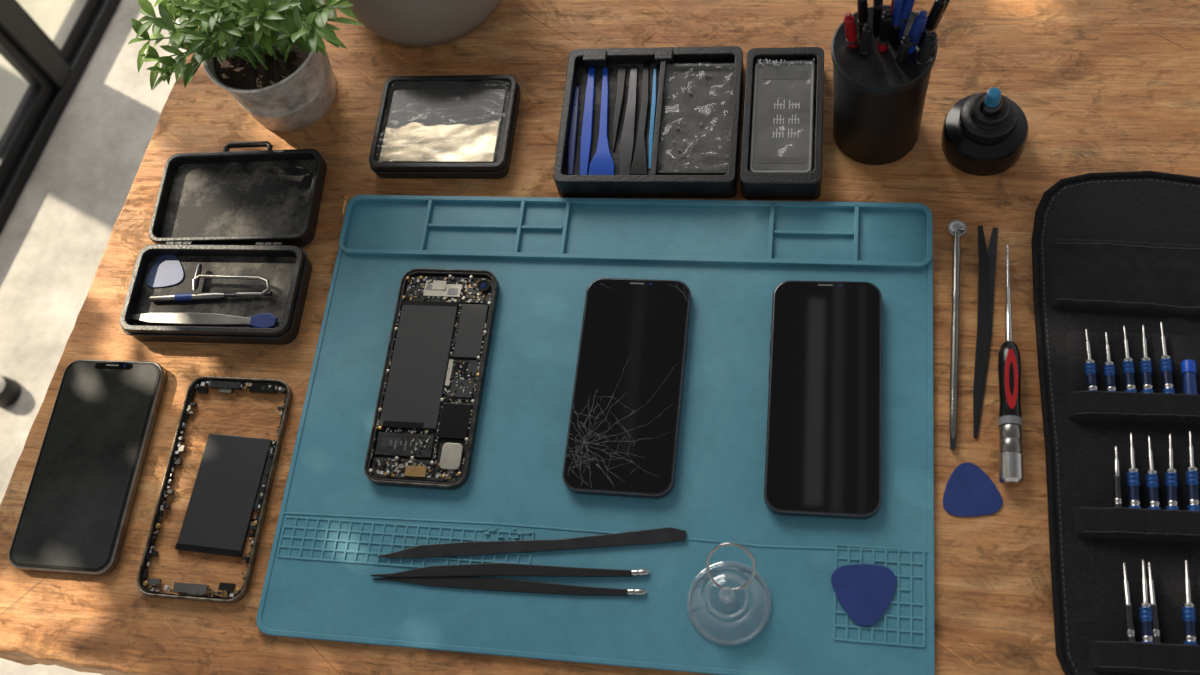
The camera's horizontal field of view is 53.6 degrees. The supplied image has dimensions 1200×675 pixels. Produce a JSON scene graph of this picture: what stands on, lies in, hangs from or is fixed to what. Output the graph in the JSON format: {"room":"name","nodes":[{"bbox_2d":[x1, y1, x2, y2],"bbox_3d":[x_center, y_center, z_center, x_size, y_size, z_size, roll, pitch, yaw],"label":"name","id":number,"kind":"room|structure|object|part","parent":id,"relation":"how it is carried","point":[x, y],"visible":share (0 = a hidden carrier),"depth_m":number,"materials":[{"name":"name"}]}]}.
{"room":"electronics workshop","nodes":[
{"label":"electronics workshop","id":0,"kind":"room"},
{"bbox_2d":[0,0,121,234],"bbox_3d":[-3.228,-0.683,2.448,5.941,0.025,5.926,2,66,11],"label":"trim","id":1,"kind":"structure","parent":0,"point":[49,15],"depth_m":1.94,"materials":[{"name":"black metal"}]},
{"bbox_2d":[0,0,120,232],"bbox_3d":[-0.986,-1.109,0.880,0.052,2.450,5.800,11,68,14],"label":"window","id":2,"kind":"structure","parent":1,"relation":"on","point":[53,70],"depth_m":1.83,"materials":[{"name":"metal"}]},
{"bbox_2d":[0,0,194,674],"bbox_3d":[0.799,-0.536,1.694,3.160,0.030,6.502,11,68,14],"label":"floor","id":3,"kind":"structure","parent":0,"point":[54,241],"depth_m":1.79,"materials":[{"name":"concrete"}]},
{"bbox_2d":[0,376,20,406],"bbox_3d":[-0.836,0.073,1.657,0.042,0.034,0.042,2,66,11],"label":"door stop","id":4,"kind":"object","parent":3,"relation":"on","point":[10,389],"visible":1,"depth_m":1.65,"materials":[{"name":"rubber"}]},
{"bbox_2d":[0,0,1199,674],"bbox_3d":[0.290,-0.006,1.103,1.194,0.750,0.948,2,66,11],"label":"desk","id":5,"kind":"object","parent":3,"relation":"on","point":[1098,85],"visible":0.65,"depth_m":0.75,"materials":[{"name":"brown wood"}]},
{"bbox_2d":[9,359,166,575],"bbox_3d":[-0.320,0.079,0.746,0.071,0.008,0.139,2,66,10],"label":"smartphone","id":6,"kind":"object","parent":5,"relation":"on","point":[75,515],"visible":1,"depth_m":0.74,"materials":[{"name":"glass"}]},
{"bbox_2d":[137,376,292,603],"bbox_3d":[-0.235,0.090,0.727,0.070,0.006,0.140,2,66,11],"label":"phone midframe","id":7,"kind":"object","parent":5,"relation":"on","point":[226,385],"visible":1,"depth_m":0.72,"materials":[{"name":"black metal"}]},
{"bbox_3d":[-0.268,0.115,0.721,0.003,0.003,0.003,2,66,11],"label":"screw post","id":8,"kind":"part","parent":7,"relation":"part of","materials":[{"name":"gold metal"}]},
{"bbox_2d":[175,434,274,556],"bbox_3d":[-0.227,0.096,0.725,0.047,0.003,0.074,4,66,11],"label":"battery","id":9,"kind":"object","parent":7,"relation":"in","point":[225,496],"visible":1,"depth_m":0.72,"materials":[{"name":"black plastic"}]},
{"bbox_2d":[120,141,326,344],"bbox_3d":[-0.247,-0.067,0.795,0.119,0.018,0.150,1,66,10],"label":"tool case","id":10,"kind":"object","parent":5,"relation":"on","point":[239,213],"visible":1,"depth_m":0.79,"materials":[{"name":"black plastic"}]},
{"bbox_2d":[146,255,183,287],"bbox_3d":[-0.289,-0.045,0.791,0.027,0.001,0.026,-7,65,6],"label":"pick","id":11,"kind":"object","parent":10,"relation":"in","point":[167,271],"visible":1,"depth_m":0.79,"materials":[{"name":"plastic"}]},
{"bbox_2d":[131,313,277,327],"bbox_3d":[-0.257,-0.012,0.768,0.103,0.003,0.012,2,66,11],"label":"scraper","id":12,"kind":"object","parent":10,"relation":"in","point":[266,320],"visible":1,"depth_m":0.77,"materials":[{"name":"metal"}]},
{"bbox_3d":[-0.263,-0.012,0.770,0.090,0.003,0.008,2,66,11],"label":"blade","id":13,"kind":"part","parent":12,"relation":"part of","materials":[{"name":"metal"}]},
{"bbox_2d":[149,291,272,301],"bbox_3d":[-0.255,-0.027,0.775,0.085,0.005,0.005,-2,65,9],"label":"screwdriver","id":14,"kind":"object","parent":10,"relation":"in","point":[213,295],"visible":1,"depth_m":0.78,"materials":[{"name":"metal"}]},
{"bbox_3d":[-0.270,-0.026,0.777,0.053,0.005,0.005,-2,65,9],"label":"handle","id":15,"kind":"part","parent":14,"relation":"part of","materials":[{"name":"metal"}]},
{"bbox_2d":[192,264,269,295],"bbox_3d":[-0.240,-0.037,0.774,0.056,0.004,0.023,2,66,11],"label":"key","id":16,"kind":"object","parent":10,"relation":"in","point":[197,275],"visible":1,"depth_m":0.77,"materials":[{"name":"metal"}]},
{"bbox_3d":[-0.240,-0.034,0.771,0.056,0.002,0.015,2,66,11],"label":"bent rod","id":17,"kind":"part","parent":16,"relation":"part of","materials":[{"name":"metal"}]},
{"bbox_3d":[-0.246,-0.094,0.807,0.114,0.013,0.070,-1,66,9],"label":"case lid","id":18,"kind":"part","parent":10,"relation":"part of","materials":[{"name":"black plastic"}]},
{"bbox_3d":[-0.244,-0.131,0.822,0.036,0.004,0.010,-1,66,9],"label":"latch handle","id":19,"kind":"part","parent":10,"relation":"part of","materials":[{"name":"black plastic"}]},
{"bbox_2d":[128,0,364,131],"bbox_3d":[-0.218,-0.192,0.777,0.170,0.144,0.101,9,68,14],"label":"potted plant","id":20,"kind":"object","parent":5,"relation":"on","point":[271,56],"visible":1,"depth_m":0.77,"materials":[{"name":"green plant"}]},
{"bbox_3d":[-0.223,-0.186,0.821,0.082,0.061,0.082,2,66,11],"label":"pot","id":21,"kind":"part","parent":20,"relation":"part of","materials":[{"name":"concrete"}]},
{"bbox_2d":[348,0,499,46],"bbox_3d":[-0.128,-0.272,0.836,0.130,0.076,0.130,2,66,11],"label":"ceramic planter","id":22,"kind":"object","parent":5,"relation":"on","point":[415,23],"visible":0.96,"depth_m":0.81,"materials":[{"name":"grey ceramic"}]},
{"bbox_2d":[369,75,520,178],"bbox_3d":[-0.105,-0.143,0.807,0.096,0.015,0.076,2,66,10],"label":"tray","id":23,"kind":"object","parent":5,"relation":"on","point":[441,126],"visible":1,"depth_m":0.80,"materials":[{"name":"black plastic"}]},
{"bbox_3d":[-0.106,-0.143,0.806,0.080,0.002,0.059,2,66,10],"label":"screen panel","id":24,"kind":"part","parent":23,"relation":"part of","materials":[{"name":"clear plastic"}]},
{"bbox_2d":[256,195,934,674],"bbox_3d":[0.002,0.044,0.708,0.380,0.006,0.292,2,66,11],"label":"mat","id":25,"kind":"object","parent":5,"relation":"on","point":[544,254],"depth_m":0.70,"materials":[{"name":"teal plastic"}]},
{"bbox_2d":[364,268,498,489],"bbox_3d":[-0.102,0.023,0.732,0.064,0.007,0.144,2,66,11],"label":"smartphone","id":26,"kind":"object","parent":25,"relation":"on","point":[424,427],"visible":1,"depth_m":0.73,"materials":[{"name":"black plastic"}]},
{"bbox_3d":[-0.088,0.071,0.706,0.013,0.003,0.016,2,66,11],"label":"vibration motor","id":27,"kind":"part","parent":26,"relation":"part of","materials":[{"name":"metal"}]},
{"bbox_2d":[371,563,648,595],"bbox_3d":[-0.053,0.136,0.673,0.162,0.004,0.016,0,66,10],"label":"tweezers","id":28,"kind":"object","parent":25,"relation":"on","point":[447,576],"visible":1,"depth_m":0.67,"materials":[{"name":"metal"}]},
{"bbox_3d":[-0.057,0.140,0.673,0.150,0.002,0.007,1,66,10],"label":"arm","id":29,"kind":"part","parent":28,"relation":"part of"},
{"bbox_3d":[-0.057,0.132,0.675,0.154,0.002,0.008,-2,65,9],"label":"arm","id":30,"kind":"part","parent":28,"relation":"part of"},
{"bbox_3d":[-0.040,0.119,0.679,0.180,0.001,0.009,-5,65,7],"label":"pry blade","id":31,"kind":"part","parent":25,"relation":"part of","materials":[{"name":"black plastic"}]},
{"bbox_2d":[562,278,690,498],"bbox_3d":[0.017,0.028,0.708,0.066,0.008,0.138,2,66,11],"label":"smartphone","id":32,"kind":"object","parent":25,"relation":"on","point":[624,427],"visible":1,"depth_m":0.70,"materials":[{"name":"glass"}]},
{"bbox_2d":[687,542,771,644],"bbox_3d":[0.068,0.137,0.635,0.046,0.034,0.048,2,66,11],"label":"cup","id":33,"kind":"object","parent":25,"relation":"on","point":[733,601],"visible":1,"depth_m":0.64,"materials":[{"name":"clear plastic"}]},
{"bbox_3d":[0.069,0.140,0.638,0.029,0.024,0.029,2,66,11],"label":"knob","id":34,"kind":"part","parent":33,"relation":"part of","materials":[{"name":"clear plastic"}]},
{"bbox_2d":[764,280,882,518],"bbox_3d":[0.130,0.033,0.687,0.065,0.008,0.145,2,66,10],"label":"smartphone","id":35,"kind":"object","parent":25,"relation":"on","point":[823,458],"visible":1,"depth_m":0.68,"materials":[{"name":"glass"}]},
{"bbox_2d":[831,564,895,626],"bbox_3d":[0.142,0.139,0.639,0.034,0.001,0.034,-2,65,9],"label":"pick","id":36,"kind":"object","parent":25,"relation":"on","point":[865,592],"visible":1,"depth_m":0.64,"materials":[{"name":"blue plastic"}]},
{"bbox_2d":[553,46,743,197],"bbox_3d":[0.033,-0.142,0.780,0.117,0.022,0.105,1,66,10],"label":"tray","id":37,"kind":"object","parent":5,"relation":"on","point":[651,185],"visible":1,"depth_m":0.78,"materials":[{"name":"black plastic"}]},
{"bbox_2d":[568,87,578,174],"bbox_3d":[-0.018,-0.137,0.784,0.005,0.002,0.069,0,66,9],"label":"spudger","id":38,"kind":"object","parent":37,"relation":"in","point":[575,107],"visible":1,"depth_m":0.78,"materials":[{"name":"blue plastic"}]},
{"bbox_2d":[580,68,594,174],"bbox_3d":[-0.008,-0.145,0.786,0.007,0.002,0.088,0,66,10],"label":"spudger","id":39,"kind":"object","parent":37,"relation":"in","point":[586,134],"visible":1,"depth_m":0.78,"materials":[{"name":"blue plastic"}]},
{"bbox_2d":[589,68,613,174],"bbox_3d":[0.005,-0.145,0.784,0.017,0.002,0.091,2,66,11],"label":"spudger","id":40,"kind":"object","parent":37,"relation":"in","point":[602,163],"visible":1,"depth_m":0.77,"materials":[{"name":"blue plastic"}]},
{"bbox_2d":[613,66,626,150],"bbox_3d":[0.012,-0.152,0.786,0.006,0.002,0.067,2,66,11],"label":"spudger","id":41,"kind":"object","parent":37,"relation":"in","point":[621,74],"visible":1,"depth_m":0.79,"materials":[{"name":"black plastic"}]},
{"bbox_2d":[619,66,637,174],"bbox_3d":[0.020,-0.143,0.780,0.009,0.002,0.086,2,66,11],"label":"spudger","id":42,"kind":"object","parent":37,"relation":"in","point":[628,132],"visible":1,"depth_m":0.78,"materials":[{"name":"metal"}]},
{"bbox_2d":[630,63,648,174],"bbox_3d":[0.029,-0.144,0.779,0.012,0.002,0.087,2,66,11],"label":"spudger","id":43,"kind":"object","parent":37,"relation":"in","point":[639,164],"visible":1,"depth_m":0.77,"materials":[{"name":"black plastic"}]},
{"bbox_2d":[649,69,656,168],"bbox_3d":[0.035,-0.144,0.778,0.003,0.002,0.078,0,66,10],"label":"spudger","id":44,"kind":"object","parent":37,"relation":"in","point":[654,88],"visible":1,"depth_m":0.78,"materials":[{"name":"blue plastic"}]},
{"bbox_2d":[657,64,733,174],"bbox_3d":[0.064,-0.142,0.770,0.049,0.007,0.084,1,66,10],"label":"bag","id":45,"kind":"object","parent":37,"relation":"in","point":[697,106],"visible":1,"depth_m":0.77,"materials":[{"name":"black plastic"},{"name":"clear plastic film"}]},
{"bbox_2d":[740,47,823,199],"bbox_3d":[0.118,-0.139,0.765,0.050,0.020,0.106,1,66,10],"label":"tray","id":46,"kind":"object","parent":5,"relation":"on","point":[754,186],"visible":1,"depth_m":0.75,"materials":[{"name":"black plastic"}]},
{"bbox_2d":[750,59,813,172],"bbox_3d":[0.117,-0.141,0.761,0.039,0.007,0.087,1,66,10],"label":"packet","id":47,"kind":"object","parent":46,"relation":"in","point":[781,137],"visible":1,"depth_m":0.76,"materials":[{"name":"clear plastic"}]},
{"bbox_2d":[831,5,937,164],"bbox_3d":[0.171,-0.151,0.724,0.060,0.086,0.060,2,66,11],"label":"pen cup","id":48,"kind":"object","parent":5,"relation":"on","point":[878,105],"visible":0.82,"depth_m":0.69,"materials":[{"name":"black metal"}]},
{"bbox_2d":[843,12,857,47],"bbox_3d":[0.155,-0.160,0.714,0.019,0.106,0.008,2,66,11],"label":"pen","id":49,"kind":"object","parent":48,"relation":"in","point":[849,20],"visible":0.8,"depth_m":0.68,"materials":[{"name":"plastic"}]},
{"bbox_2d":[857,0,868,39],"bbox_3d":[0.158,-0.167,0.709,0.013,0.120,0.007,-10,64,5],"label":"pen","id":50,"kind":"object","parent":48,"relation":"in","point":[862,5],"visible":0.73,"depth_m":0.67,"materials":[{"name":"black plastic"}]},
{"bbox_2d":[860,23,871,56],"bbox_3d":[0.157,-0.153,0.711,0.006,0.104,0.010,20,70,18],"label":"pen","id":51,"kind":"object","parent":48,"relation":"in","point":[865,48],"visible":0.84,"depth_m":0.67,"materials":[{"name":"black plastic"}]},
{"bbox_2d":[872,0,882,34],"bbox_3d":[0.163,-0.173,0.703,0.006,0.134,0.013,14,69,16],"label":"pen","id":52,"kind":"object","parent":48,"relation":"in","point":[877,4],"visible":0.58,"depth_m":0.67,"materials":[{"name":"black plastic"}]},
{"bbox_2d":[877,10,892,51],"bbox_3d":[0.166,-0.157,0.708,0.007,0.110,0.010,37,76,22],"label":"pen","id":53,"kind":"object","parent":48,"relation":"in","point":[886,20],"visible":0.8,"depth_m":0.67,"materials":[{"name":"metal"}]},
{"bbox_2d":[889,0,903,44],"bbox_3d":[0.173,-0.163,0.704,0.006,0.120,0.010,20,70,18],"label":"pen","id":54,"kind":"object","parent":48,"relation":"in","point":[897,11],"visible":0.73,"depth_m":0.67,"materials":[{"name":"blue plastic"}]},
{"bbox_2d":[895,36,911,63],"bbox_3d":[0.173,-0.145,0.709,0.020,0.097,0.008,-25,64,-2],"label":"pen","id":55,"kind":"object","parent":48,"relation":"in","point":[901,56],"visible":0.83,"depth_m":0.67,"materials":[{"name":"black plastic"}]},
{"bbox_2d":[898,0,914,40],"bbox_3d":[0.173,-0.167,0.704,0.020,0.124,0.008,2,66,11],"label":"pen","id":56,"kind":"object","parent":48,"relation":"in","point":[908,4],"visible":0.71,"depth_m":0.66,"materials":[{"name":"blue plastic"}]},
{"bbox_2d":[908,10,927,53],"bbox_3d":[0.177,-0.155,0.705,0.025,0.110,0.008,-15,64,2],"label":"pen","id":57,"kind":"object","parent":48,"relation":"in","point":[920,20],"visible":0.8,"depth_m":0.66,"materials":[{"name":"blue plastic"}]},
{"bbox_2d":[915,32,937,65],"bbox_3d":[0.182,-0.146,0.704,0.026,0.102,0.009,-13,64,3],"label":"pen","id":58,"kind":"object","parent":48,"relation":"in","point":[922,58],"visible":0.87,"depth_m":0.67,"materials":[{"name":"black plastic"}]},
{"bbox_2d":[917,0,946,47],"bbox_3d":[0.184,-0.158,0.702,0.034,0.116,0.008,-28,64,-4],"label":"pen","id":59,"kind":"object","parent":48,"relation":"in","point":[934,15],"visible":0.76,"depth_m":0.66,"materials":[{"name":"black plastic"}]},
{"bbox_2d":[934,0,949,31],"bbox_3d":[0.189,-0.167,0.701,0.032,0.124,0.007,-17,64,2],"label":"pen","id":60,"kind":"object","parent":48,"relation":"in","point":[948,1],"visible":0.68,"depth_m":0.67,"materials":[{"name":"black plastic"}]},
{"bbox_2d":[948,220,966,449],"bbox_3d":[0.210,-0.004,0.695,0.011,0.005,0.147,2,66,11],"label":"probe","id":61,"kind":"object","parent":5,"relation":"on","point":[956,228],"visible":1,"depth_m":0.69,"materials":[{"name":"silver metal"}]},
{"bbox_2d":[943,462,1002,516],"bbox_3d":[0.205,0.084,0.658,0.032,0.001,0.031,-5,65,7],"label":"pick","id":62,"kind":"object","parent":5,"relation":"on","point":[969,491],"visible":1,"depth_m":0.66,"materials":[{"name":"blue plastic"}]},
{"bbox_2d":[941,87,1028,175],"bbox_3d":[0.236,-0.134,0.723,0.050,0.054,0.050,2,66,11],"label":"bottle","id":63,"kind":"object","parent":5,"relation":"on","point":[984,133],"visible":1,"depth_m":0.72,"materials":[{"name":"black plastic"}]},
{"bbox_2d":[973,226,997,438],"bbox_3d":[0.223,-0.006,0.695,0.012,0.004,0.137,6,67,12],"label":"tweezers","id":64,"kind":"object","parent":5,"relation":"on","point":[987,261],"visible":1,"depth_m":0.70,"materials":[{"name":"metal"}]},
{"bbox_3d":[0.224,-0.005,0.694,0.009,0.003,0.136,4,66,11],"label":"arm","id":65,"kind":"part","parent":64,"relation":"part of"},
{"bbox_2d":[998,245,1023,486],"bbox_3d":[0.234,0.013,0.679,0.014,0.013,0.148,2,66,11],"label":"screwdriver","id":66,"kind":"object","parent":5,"relation":"on","point":[1010,424],"visible":1,"depth_m":0.66,"materials":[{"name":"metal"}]},
{"bbox_3d":[0.232,0.026,0.673,0.013,0.013,0.051,2,66,11],"label":"handle","id":67,"kind":"part","parent":66,"relation":"part of","materials":[{"name":"black plastic"}]},
{"bbox_2d":[1032,171,1199,674],"bbox_3d":[0.330,0.061,0.641,0.178,0.013,0.360,2,66,11],"label":"roll","id":68,"kind":"object","parent":5,"relation":"on","point":[1111,251],"visible":1,"depth_m":0.66,"materials":[{"name":"black fabric"}]},
{"bbox_2d":[1084,329,1097,390],"bbox_3d":[0.276,0.018,0.667,0.007,0.006,0.051,0,66,10],"label":"screwdriver","id":69,"kind":"object","parent":68,"relation":"in","point":[1090,368],"visible":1,"depth_m":0.67,"materials":[{"name":"metal"}]},
{"bbox_3d":[0.275,0.027,0.663,0.007,0.006,0.030,0,66,10],"label":"handle","id":70,"kind":"part","parent":69,"relation":"part of","materials":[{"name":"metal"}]},
{"bbox_2d":[1103,332,1116,391],"bbox_3d":[0.285,0.019,0.665,0.007,0.006,0.049,2,66,11],"label":"screwdriver","id":71,"kind":"object","parent":68,"relation":"in","point":[1109,370],"visible":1,"depth_m":0.66,"materials":[{"name":"metal"}]},
{"bbox_3d":[0.284,0.028,0.661,0.007,0.006,0.029,2,66,11],"label":"handle","id":72,"kind":"part","parent":71,"relation":"part of","materials":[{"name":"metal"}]},
{"bbox_2d":[1113,446,1121,506],"bbox_3d":[0.278,0.081,0.638,0.004,0.004,0.048,4,66,11],"label":"screwdriver","id":73,"kind":"object","parent":68,"relation":"in","point":[1117,479],"visible":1,"depth_m":0.64,"materials":[{"name":"metal"}]},
{"bbox_3d":[0.277,0.089,0.634,0.005,0.004,0.030,2,66,11],"label":"handle","id":74,"kind":"part","parent":73,"relation":"part of","materials":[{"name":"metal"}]},
{"bbox_2d":[1123,563,1134,641],"bbox_3d":[0.272,0.142,0.610,0.004,0.004,0.054,1,66,10],"label":"screwdriver","id":75,"kind":"object","parent":68,"relation":"in","point":[1130,632],"visible":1,"depth_m":0.61,"materials":[{"name":"metal"}]},
{"bbox_3d":[0.271,0.153,0.606,0.005,0.004,0.031,2,66,11],"label":"handle","id":76,"kind":"part","parent":75,"relation":"part of","materials":[{"name":"metal"}]},
{"bbox_2d":[1122,326,1136,392],"bbox_3d":[0.296,0.017,0.664,0.007,0.006,0.052,2,66,11],"label":"screwdriver","id":77,"kind":"object","parent":68,"relation":"in","point":[1128,366],"visible":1,"depth_m":0.66,"materials":[{"name":"metal"}]},
{"bbox_3d":[0.295,0.027,0.660,0.007,0.006,0.032,2,66,11],"label":"handle","id":78,"kind":"part","parent":77,"relation":"part of","materials":[{"name":"metal"}]},
{"bbox_3d":[0.337,0.023,0.659,0.146,0.002,0.054,2,66,11],"label":"pocket panel","id":79,"kind":"part","parent":68,"relation":"part of","materials":[{"name":"black fabric"}]},
{"bbox_2d":[1127,433,1140,508],"bbox_3d":[0.287,0.077,0.638,0.007,0.006,0.056,4,66,11],"label":"screwdriver","id":80,"kind":"object","parent":68,"relation":"in","point":[1133,479],"visible":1,"depth_m":0.64,"materials":[{"name":"metal"}]},
{"bbox_3d":[0.285,0.087,0.634,0.007,0.006,0.035,2,66,11],"label":"handle","id":81,"kind":"part","parent":80,"relation":"part of","materials":[{"name":"metal"}]},
{"bbox_2d":[1139,560,1153,642],"bbox_3d":[0.280,0.141,0.610,0.007,0.006,0.055,4,66,11],"label":"screwdriver","id":82,"kind":"object","parent":68,"relation":"in","point":[1145,609],"visible":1,"depth_m":0.61,"materials":[{"name":"metal"}]},
{"bbox_3d":[0.279,0.152,0.605,0.007,0.006,0.032,2,66,11],"label":"handle","id":83,"kind":"part","parent":82,"relation":"part of","materials":[{"name":"metal"}]},
{"bbox_2d":[1139,325,1153,393],"bbox_3d":[0.305,0.017,0.662,0.007,0.006,0.053,2,66,11],"label":"screwdriver","id":84,"kind":"object","parent":68,"relation":"in","point":[1145,363],"visible":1,"depth_m":0.66,"materials":[{"name":"metal"}]},
{"bbox_3d":[0.303,0.026,0.658,0.007,0.006,0.032,2,66,11],"label":"handle","id":85,"kind":"part","parent":84,"relation":"part of","materials":[{"name":"metal"}]},
{"bbox_2d":[1145,436,1160,509],"bbox_3d":[0.296,0.078,0.636,0.007,0.006,0.054,2,66,11],"label":"screwdriver","id":86,"kind":"object","parent":68,"relation":"in","point":[1152,484],"visible":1,"depth_m":0.63,"materials":[{"name":"metal"}]},
{"bbox_3d":[0.295,0.087,0.632,0.007,0.006,0.033,2,66,11],"label":"handle","id":87,"kind":"part","parent":86,"relation":"part of","materials":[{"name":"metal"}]},
{"bbox_2d":[1148,562,1160,642],"bbox_3d":[0.284,0.142,0.609,0.004,0.004,0.054,1,66,10],"label":"screwdriver","id":88,"kind":"object","parent":68,"relation":"in","point":[1156,632],"visible":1,"depth_m":0.61,"materials":[{"name":"metal"}]},
{"bbox_3d":[0.283,0.152,0.604,0.004,0.004,0.031,2,66,11],"label":"handle","id":89,"kind":"part","parent":88,"relation":"part of","materials":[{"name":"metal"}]},
{"bbox_2d":[1159,322,1174,393],"bbox_3d":[0.315,0.016,0.661,0.007,0.006,0.054,2,66,11],"label":"screwdriver","id":90,"kind":"object","parent":68,"relation":"in","point":[1165,361],"visible":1,"depth_m":0.66,"materials":[{"name":"metal"}]},
{"bbox_3d":[0.314,0.026,0.657,0.007,0.006,0.033,2,66,11],"label":"handle","id":91,"kind":"part","parent":90,"relation":"part of","materials":[{"name":"metal"}]},
{"bbox_2d":[1165,434,1178,509],"bbox_3d":[0.306,0.077,0.635,0.007,0.006,0.055,5,67,12],"label":"screwdriver","id":92,"kind":"object","parent":68,"relation":"in","point":[1171,480],"visible":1,"depth_m":0.63,"materials":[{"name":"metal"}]},
{"bbox_3d":[0.304,0.087,0.631,0.007,0.006,0.034,5,67,12],"label":"handle","id":93,"kind":"part","parent":92,"relation":"part of","materials":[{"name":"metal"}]},
{"bbox_2d":[1181,360,1197,394],"bbox_3d":[0.326,0.027,0.654,0.008,0.007,0.029,2,66,11],"label":"screwdriver","id":94,"kind":"object","parent":68,"relation":"in","point":[1188,367],"visible":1,"depth_m":0.65,"materials":[{"name":"blue plastic"}]},
{"bbox_3d":[0.325,0.030,0.653,0.007,0.007,0.022,2,66,11],"label":"handle","id":95,"kind":"part","parent":94,"relation":"part of","materials":[{"name":"blue plastic"}]},
{"bbox_2d":[1182,560,1197,644],"bbox_3d":[0.301,0.141,0.606,0.007,0.006,0.055,4,66,11],"label":"screwdriver","id":96,"kind":"object","parent":68,"relation":"in","point":[1189,619],"visible":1,"depth_m":0.60,"materials":[{"name":"metal"}]},
{"bbox_3d":[0.299,0.151,0.602,0.007,0.006,0.032,4,66,11],"label":"handle","id":97,"kind":"part","parent":96,"relation":"part of","materials":[{"name":"metal"}]},
{"bbox_2d":[1185,431,1199,511],"bbox_3d":[0.316,0.076,0.633,0.007,0.006,0.056,5,67,12],"label":"screwdriver","id":98,"kind":"object","parent":68,"relation":"in","point":[1192,473],"visible":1,"depth_m":0.63,"materials":[{"name":"metal"}]},
{"bbox_3d":[0.315,0.086,0.629,0.007,0.006,0.035,4,66,12],"label":"handle","id":99,"kind":"part","parent":98,"relation":"part of","materials":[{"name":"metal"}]}
]}

